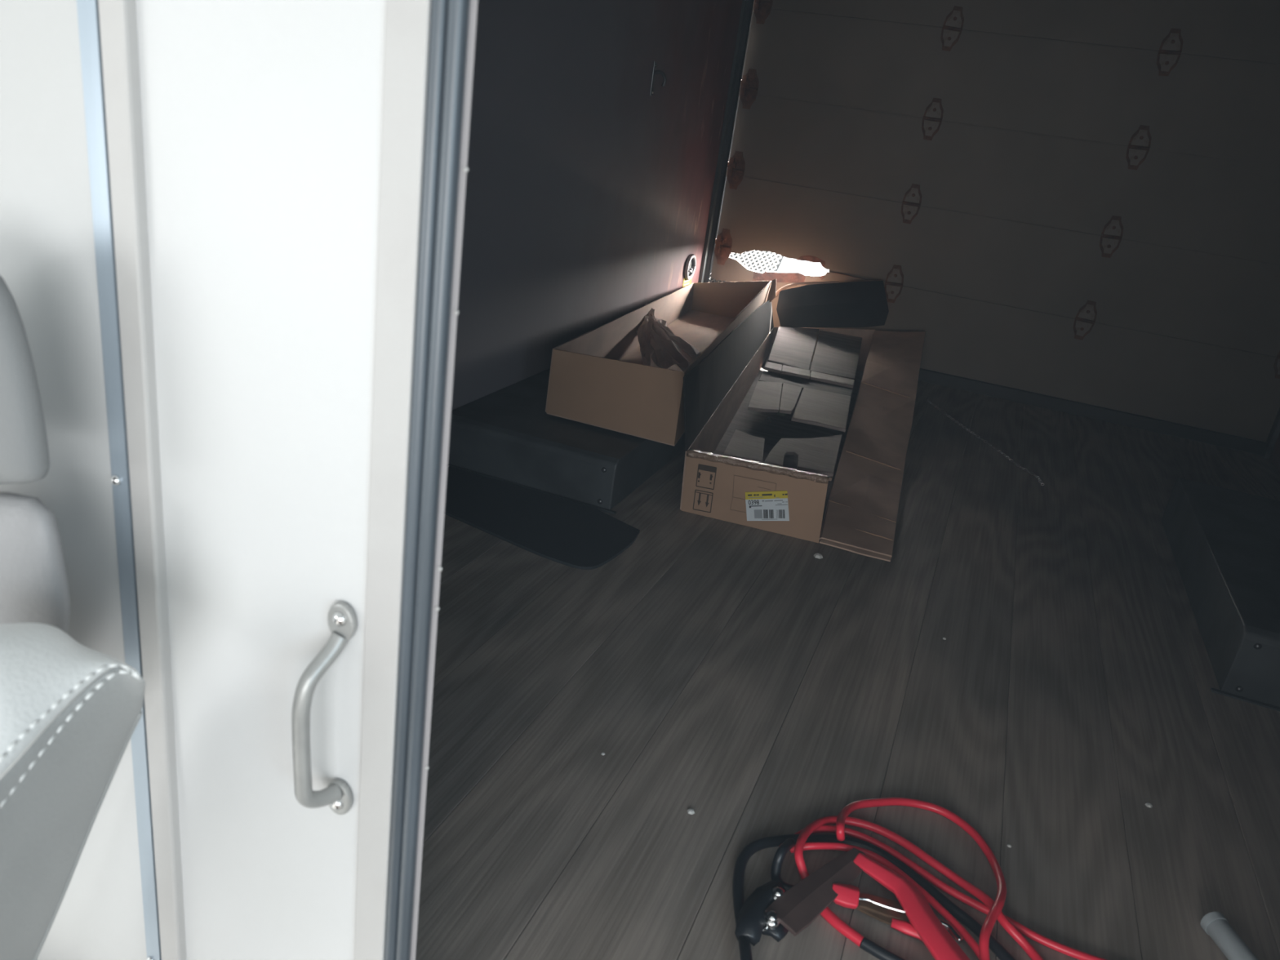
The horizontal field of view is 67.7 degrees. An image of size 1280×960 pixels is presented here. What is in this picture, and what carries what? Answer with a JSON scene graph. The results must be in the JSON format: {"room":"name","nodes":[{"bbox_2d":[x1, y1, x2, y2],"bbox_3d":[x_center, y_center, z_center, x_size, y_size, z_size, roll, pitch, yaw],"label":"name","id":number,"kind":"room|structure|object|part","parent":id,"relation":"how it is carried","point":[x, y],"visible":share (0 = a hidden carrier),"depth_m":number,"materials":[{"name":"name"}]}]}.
{"room":"van interior","nodes":[
{"label":"van interior","id":0,"kind":"room"},
{"bbox_2d":[0,0,146,959],"bbox_3d":[-0.707,-0.183,0.849,0.642,2.250,0.030,15,22,17],"label":"wall","id":1,"kind":"structure","parent":0,"point":[48,266],"depth_m":0.76,"materials":[{"name":"white paint"}]},
{"bbox_2d":[76,0,161,959],"bbox_3d":[-0.423,0.019,0.784,0.017,2.000,0.016,15,22,17],"label":"trim","id":2,"kind":"structure","parent":1,"relation":"attached to","point":[88,16],"depth_m":0.75,"materials":[{"name":"metal"}]},
{"bbox_2d":[97,0,186,959],"bbox_3d":[-0.398,0.024,0.781,0.024,2.000,0.025,15,22,17],"label":"trim","id":3,"kind":"structure","parent":1,"relation":"attached to","point":[117,18],"depth_m":0.74,"materials":[{"name":"white plastic"}]},
{"bbox_2d":[135,0,469,959],"bbox_3d":[-0.280,0.061,0.731,0.264,2.000,0.070,15,22,17],"label":"door","id":4,"kind":"structure","parent":1,"relation":"in","point":[302,157],"depth_m":0.70,"materials":[{"name":"white laminate"}]},
{"bbox_2d":[409,0,478,959],"bbox_3d":[-0.152,0.089,0.707,0.010,2.000,0.004,15,22,17],"label":"door frame","id":5,"kind":"structure","parent":1,"relation":"attached to","point":[473,13],"depth_m":0.66,"materials":[{"name":"grey metal"}]},
{"bbox_2d":[451,0,742,410],"bbox_3d":[-0.309,-0.976,2.544,0.030,1.920,3.783,15,22,17],"label":"wall","id":6,"kind":"structure","parent":0,"point":[588,193],"depth_m":2.92,"materials":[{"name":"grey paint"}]},
{"bbox_2d":[649,61,666,96],"bbox_3d":[0.067,-1.361,3.247,0.051,0.110,0.024,15,22,17],"label":"wall hook","id":7,"kind":"object","parent":6,"relation":"attached to","point":[655,71],"visible":1,"depth_m":3.24,"materials":[{"name":"metal"}]},
{"bbox_3d":[0.046,-1.367,3.253,0.005,0.110,0.024,15,22,17],"label":"plate","id":8,"kind":"part","parent":7,"relation":"part of","materials":[{"name":"metal"}]},
{"bbox_2d":[682,277,691,287],"bbox_3d":[0.206,-0.862,4.184,0.002,0.058,0.110,15,22,17],"label":"sticker","id":9,"kind":"object","parent":6,"relation":"attached to","point":[686,282],"visible":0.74,"depth_m":4.17,"materials":[{"name":"yellow"}]},
{"bbox_2d":[684,253,696,279],"bbox_3d":[0.220,-0.924,4.145,0.022,0.114,0.118,15,22,17],"label":"ring","id":10,"kind":"object","parent":6,"relation":"attached to","point":[691,264],"visible":1,"depth_m":4.14,"materials":[{"name":"grey metal"}]},
{"bbox_2d":[688,258,692,275],"bbox_3d":[0.212,-0.926,4.148,0.002,0.092,0.096,15,22,17],"label":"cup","id":11,"kind":"object","parent":10,"relation":"on","point":[690,260],"depth_m":4.16,"materials":[{"name":"metal"}]},
{"bbox_2d":[698,0,748,282],"bbox_3d":[0.383,-1.543,4.137,0.014,1.850,0.110,15,22,17],"label":"trim","id":12,"kind":"structure","parent":6,"relation":"attached to","point":[744,2],"depth_m":4.11,"materials":[{"name":"paint"}]},
{"bbox_2d":[703,0,754,282],"bbox_3d":[0.401,-1.540,4.137,0.020,1.850,0.054,15,22,17],"label":"trim","id":13,"kind":"structure","parent":6,"relation":"attached to","point":[750,2],"depth_m":4.13,"materials":[{"name":"metal"}]},
{"bbox_2d":[708,0,1279,455],"bbox_3d":[1.508,-1.228,3.824,2.470,1.900,0.068,15,22,17],"label":"door","id":14,"kind":"structure","parent":6,"relation":"in","point":[1074,205],"depth_m":3.83,"materials":[{"name":"beige paint"}]},
{"bbox_3d":[1.421,-0.601,4.076,2.379,0.331,0.022,15,22,17],"label":"panel","id":15,"kind":"part","parent":14,"relation":"part of","materials":[{"name":"beige paint"}]},
{"bbox_3d":[1.465,-0.909,3.954,2.379,0.331,0.022,15,22,17],"label":"panel","id":16,"kind":"part","parent":14,"relation":"part of","materials":[{"name":"beige paint"}]},
{"bbox_3d":[1.510,-1.218,3.832,2.379,0.331,0.022,15,22,17],"label":"panel","id":17,"kind":"part","parent":14,"relation":"part of","materials":[{"name":"beige paint"}]},
{"bbox_3d":[1.555,-1.527,3.710,2.379,0.331,0.022,15,22,17],"label":"panel","id":18,"kind":"part","parent":14,"relation":"part of","materials":[{"name":"beige paint"}]},
{"bbox_3d":[1.600,-1.835,3.587,2.379,0.331,0.022,15,22,17],"label":"panel","id":19,"kind":"part","parent":14,"relation":"part of","materials":[{"name":"beige paint"}]},
{"bbox_2d":[415,380,1279,959],"bbox_3d":[0.692,0.179,2.517,2.470,0.060,3.843,15,22,17],"label":"floor","id":20,"kind":"structure","parent":0,"point":[741,677],"depth_m":1.69,"materials":[{"name":"grey wood"}]},
{"bbox_2d":[0,275,145,959],"bbox_3d":[-0.527,0.225,0.771,0.205,0.810,0.482,-10,28,-39],"label":"seat","id":21,"kind":"object","parent":20,"relation":"on","point":[51,798],"visible":1,"depth_m":0.67,"materials":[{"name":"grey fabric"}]},
{"bbox_3d":[-0.611,0.143,0.810,0.350,0.389,0.040,15,22,17],"label":"backrest","id":22,"kind":"part","parent":21,"relation":"part of","materials":[{"name":"grey leather"}]},
{"bbox_3d":[-0.466,0.370,0.770,0.146,0.560,0.305,-7,26,-34],"label":"panel","id":23,"kind":"part","parent":21,"relation":"part of","materials":[{"name":"grey leather"}]},
{"bbox_2d":[444,466,639,569],"bbox_3d":[-0.296,0.086,2.296,0.574,0.007,0.313,15,22,17],"label":"rubber mat","id":24,"kind":"object","parent":20,"relation":"on","point":[563,531],"visible":0.94,"depth_m":2.28,"materials":[{"name":"grey rubber"}]},
{"bbox_2d":[447,368,684,514],"bbox_3d":[-0.097,-0.202,2.925,0.523,0.134,1.088,15,22,17],"label":"cover","id":25,"kind":"object","parent":20,"relation":"on","point":[507,434],"visible":0.66,"depth_m":2.49,"materials":[{"name":"paint"}]},
{"bbox_2d":[545,278,776,445],"bbox_3d":[0.152,-0.475,3.359,0.398,0.303,1.867,13,22,12],"label":"carton","id":26,"kind":"object","parent":25,"relation":"on","point":[598,377],"visible":0.84,"depth_m":2.56,"materials":[{"name":"brown cardboard"}]},
{"bbox_2d":[636,302,701,371],"bbox_3d":[0.098,-0.474,3.259,0.205,0.106,0.698,5,22,-8],"label":"paper","id":27,"kind":"object","parent":26,"relation":"in","point":[657,342],"visible":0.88,"depth_m":3.18,"materials":[{"name":"paper"}]},
{"bbox_2d":[687,808,694,814],"bbox_3d":[0.076,0.490,1.415,0.012,0.004,0.010,15,22,17],"label":"crumb","id":28,"kind":"object","parent":20,"relation":"on","point":[690,811],"visible":1,"depth_m":1.41,"materials":[{"name":"grey"}]},
{"bbox_2d":[680,280,924,561],"bbox_3d":[0.647,-0.382,3.289,0.669,0.406,2.119,13,22,11],"label":"carton","id":29,"kind":"object","parent":20,"relation":"on","point":[829,469],"visible":1,"depth_m":3.03,"materials":[{"name":"brown cardboard"}]},
{"bbox_2d":[693,489,713,512],"bbox_3d":[0.161,0.054,2.442,0.050,0.057,0.001,13,22,12],"label":"print","id":30,"kind":"object","parent":29,"relation":"attached to","point":[703,500],"depth_m":2.44,"materials":[{"name":"brown"}]},
{"bbox_2d":[695,463,716,489],"bbox_3d":[0.168,-0.008,2.419,0.050,0.063,0.001,13,22,12],"label":"print","id":31,"kind":"object","parent":29,"relation":"on","point":[705,473],"depth_m":2.42,"materials":[{"name":"brown"}]},
{"bbox_2d":[729,475,776,512],"bbox_3d":[0.282,0.042,2.402,0.110,0.097,0.001,13,22,12],"label":"print","id":32,"kind":"object","parent":29,"relation":"attached to","point":[748,493],"depth_m":2.40,"materials":[{"name":"brown"}]},
{"bbox_2d":[747,493,787,518],"bbox_3d":[0.318,0.060,2.396,0.103,0.079,0.001,13,22,12],"label":"print","id":33,"kind":"object","parent":29,"relation":"attached to","point":[759,505],"depth_m":2.40,"materials":[{"name":"grey paper"}]},
{"bbox_2d":[764,408,786,422],"bbox_3d":[0.415,-0.200,2.920,0.032,0.020,0.135,19,24,24],"label":"scrap","id":34,"kind":"object","parent":29,"relation":"in","point":[777,413],"visible":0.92,"depth_m":2.95,"materials":[{"name":"grey"}]},
{"bbox_2d":[813,552,822,559],"bbox_3d":[0.434,0.182,2.319,0.024,0.008,0.021,15,22,17],"label":"crumb","id":35,"kind":"object","parent":20,"relation":"on","point":[817,555],"visible":1,"depth_m":2.31,"materials":[{"name":"grey"}]},
{"bbox_2d":[732,797,1106,959],"bbox_3d":[0.387,0.575,1.269,0.583,0.041,0.472,4,22,-10],"label":"cables","id":36,"kind":"object","parent":20,"relation":"on","point":[776,908],"visible":1,"depth_m":1.28,"materials":[{"name":"red plastic"}]},
{"bbox_2d":[926,400,1044,486],"bbox_3d":[1.232,-0.151,3.452,0.032,0.009,0.892,4,22,-11],"label":"chain","id":37,"kind":"object","parent":20,"relation":"on","point":[929,402],"visible":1,"depth_m":3.38,"materials":[{"name":"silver metal"}]},
{"bbox_2d":[1145,802,1152,808],"bbox_3d":[0.842,0.537,1.579,0.012,0.004,0.010,15,22,17],"label":"crumb","id":38,"kind":"object","parent":20,"relation":"on","point":[1148,804],"visible":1,"depth_m":1.58,"materials":[{"name":"grey"}]},
{"bbox_2d":[1161,477,1279,711],"bbox_3d":[1.625,0.275,2.328,0.531,0.150,1.067,15,22,17],"label":"cover","id":39,"kind":"object","parent":20,"relation":"on","point":[1224,544],"visible":1,"depth_m":2.23,"materials":[{"name":"paint"}]},
{"bbox_2d":[1200,911,1257,959],"bbox_3d":[0.804,0.642,1.262,0.034,0.033,0.156,5,22,-8],"label":"tube","id":40,"kind":"object","parent":20,"relation":"on","point":[1215,924],"visible":1,"depth_m":1.29,"materials":[{"name":"plastic"}]},
{"bbox_2d":[1269,433,1279,473],"bbox_3d":[1.939,-0.362,1.820,0.030,1.920,3.783,15,22,17],"label":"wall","id":41,"kind":"structure","parent":0,"point":[1274,459],"depth_m":3.68,"materials":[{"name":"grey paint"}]},
{"bbox_2d":[1261,407,1279,459],"bbox_3d":[2.595,-0.946,3.441,0.018,1.850,0.076,15,22,17],"label":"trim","id":42,"kind":"structure","parent":41,"relation":"attached to","point":[1274,433],"depth_m":3.73,"materials":[{"name":"metal"}]},
{"label":"outside","id":43,"kind":"structure","parent":0,"visible":0},
{"bbox_2d":[777,256,829,275],"bbox_3d":[4.121,-2.929,13.675,26.000,0.150,19.117,15,22,17],"label":"ground","id":44,"kind":"structure","parent":43,"point":[787,264],"depth_m":12.15,"materials":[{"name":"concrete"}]},
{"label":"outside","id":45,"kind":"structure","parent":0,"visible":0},
{"bbox_2d":[708,249,783,282],"bbox_3d":[0.490,-1.052,4.494,0.356,0.340,0.442,15,22,17],"label":"grating","id":46,"kind":"object","parent":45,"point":[756,260],"visible":0.2,"depth_m":4.45,"materials":[{"name":"grey metal"}]},
{"bbox_3d":[0.499,-1.042,4.507,0.330,0.315,0.418,15,22,17],"label":"backing plate","id":47,"kind":"part","parent":46,"relation":"part of","materials":[{"name":"black"}]}
]}

